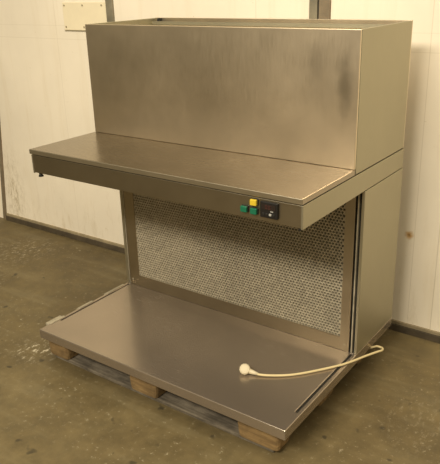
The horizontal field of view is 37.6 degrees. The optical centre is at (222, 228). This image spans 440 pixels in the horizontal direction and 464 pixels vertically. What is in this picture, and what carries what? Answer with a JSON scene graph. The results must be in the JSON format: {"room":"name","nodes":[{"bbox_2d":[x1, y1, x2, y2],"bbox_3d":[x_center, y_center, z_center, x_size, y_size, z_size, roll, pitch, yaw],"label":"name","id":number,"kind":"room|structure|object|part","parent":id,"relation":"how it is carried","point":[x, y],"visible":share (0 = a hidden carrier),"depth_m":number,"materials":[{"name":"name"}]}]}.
{"room":"warehouse","nodes":[
{"label":"warehouse","id":0,"kind":"room"},
{"bbox_2d":[0,217,439,463],"bbox_3d":[-1.986,1.462,1.167,9.500,0.120,7.320,13,25,33],"label":"floor","id":1,"kind":"structure","parent":0,"point":[385,409],"depth_m":2.74,"materials":[{"name":"concrete"}]},
{"bbox_2d":[49,341,365,452],"bbox_3d":[-0.082,0.549,3.043,1.286,0.144,0.800,13,25,33],"label":"wooden pallet","id":2,"kind":"object","parent":1,"relation":"on","point":[250,434],"visible":0.09,"depth_m":2.73,"materials":[{"name":"brown wood"}]},
{"bbox_2d":[29,17,412,440],"bbox_3d":[-0.060,-0.158,2.778,1.342,1.362,0.978,13,25,33],"label":"cabinet","id":3,"kind":"object","parent":2,"relation":"on","point":[255,165],"visible":1,"depth_m":2.66,"materials":[{"name":"silver metal"}]},
{"bbox_3d":[-0.397,-0.108,3.449,0.014,0.719,0.387,13,25,33],"label":"panel","id":4,"kind":"part","parent":3,"relation":"part of","materials":[{"name":"metal"}]},
{"bbox_2d":[29,132,354,204],"bbox_3d":[-0.176,-0.267,2.568,1.336,0.020,0.394,13,25,33],"label":"countertop","id":5,"kind":"structure","parent":3,"relation":"on","point":[288,181],"depth_m":2.45,"materials":[{"name":"metal"}]},
{"bbox_2d":[40,282,390,440],"bbox_3d":[-0.030,0.460,3.005,1.312,0.044,0.978,13,25,33],"label":"shelf","id":6,"kind":"object","parent":3,"relation":"on","point":[194,350],"depth_m":2.77,"materials":[{"name":"silver metal"}]},
{"bbox_3d":[0.018,0.058,2.947,1.248,0.743,0.010,13,25,33],"label":"panel frame","id":7,"kind":"part","parent":3,"relation":"part of","materials":[{"name":"metal"}]},
{"bbox_3d":[0.192,-0.913,2.890,1.310,0.016,0.035,13,25,33],"label":"rail","id":8,"kind":"part","parent":3,"relation":"part of","materials":[{"name":"metal"}]},
{"bbox_2d":[239,345,383,376],"bbox_3d":[0.395,0.558,2.680,0.664,0.100,0.160,-11,23,-22],"label":"power cable","id":9,"kind":"object","parent":3,"relation":"on","point":[244,369],"visible":0.93,"depth_m":2.59,"materials":[{"name":"beige plastic"}]},
{"bbox_3d":[0.660,0.135,2.734,0.012,0.719,0.387,13,25,33],"label":"panel","id":10,"kind":"part","parent":3,"relation":"part of","materials":[{"name":"metal"}]},
{"bbox_2d":[0,0,439,331],"bbox_3d":[0.056,-1.281,3.257,9.500,3.400,0.120,13,25,33],"label":"wall","id":11,"kind":"structure","parent":0,"point":[46,92],"depth_m":3.99,"materials":[{"name":"white paint"}]},
{"bbox_2d":[0,123,6,218],"bbox_3d":[-1.542,-1.619,4.262,0.475,3.400,0.010,13,25,33],"label":"trim","id":12,"kind":"structure","parent":11,"relation":"attached to","point":[1,152],"depth_m":4.85,"materials":[{"name":"grey metal"}]},
{"bbox_2d":[62,2,106,30],"bbox_3d":[-0.822,-1.262,3.854,0.370,0.165,0.008,13,25,33],"label":"plate","id":13,"kind":"object","parent":11,"relation":"attached to","point":[76,15],"visible":0.82,"depth_m":3.86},
{"bbox_2d":[105,0,114,21],"bbox_3d":[-0.652,-1.437,3.649,0.053,3.350,0.014,13,25,33],"label":"trim","id":14,"kind":"structure","parent":11,"relation":"attached to","point":[109,4],"depth_m":3.71,"materials":[{"name":"grey metal"}]},
{"bbox_2d":[6,213,439,343],"bbox_3d":[1.136,0.549,3.076,6.860,0.054,0.018,13,25,33],"label":"baseboard","id":15,"kind":"structure","parent":11,"relation":"attached to","point":[406,328],"depth_m":4.39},
{"bbox_2d":[309,0,317,18],"bbox_3d":[0.418,-1.192,2.926,0.042,3.350,0.014,13,25,33],"label":"trim","id":16,"kind":"structure","parent":11,"relation":"attached to","point":[313,4],"depth_m":2.99,"materials":[{"name":"grey metal"}]},
{"bbox_2d":[319,0,330,18],"bbox_3d":[0.464,-1.181,2.895,0.056,3.350,0.014,13,25,33],"label":"trim","id":17,"kind":"structure","parent":11,"relation":"attached to","point":[324,5],"depth_m":2.96,"materials":[{"name":"metal"}]}
]}

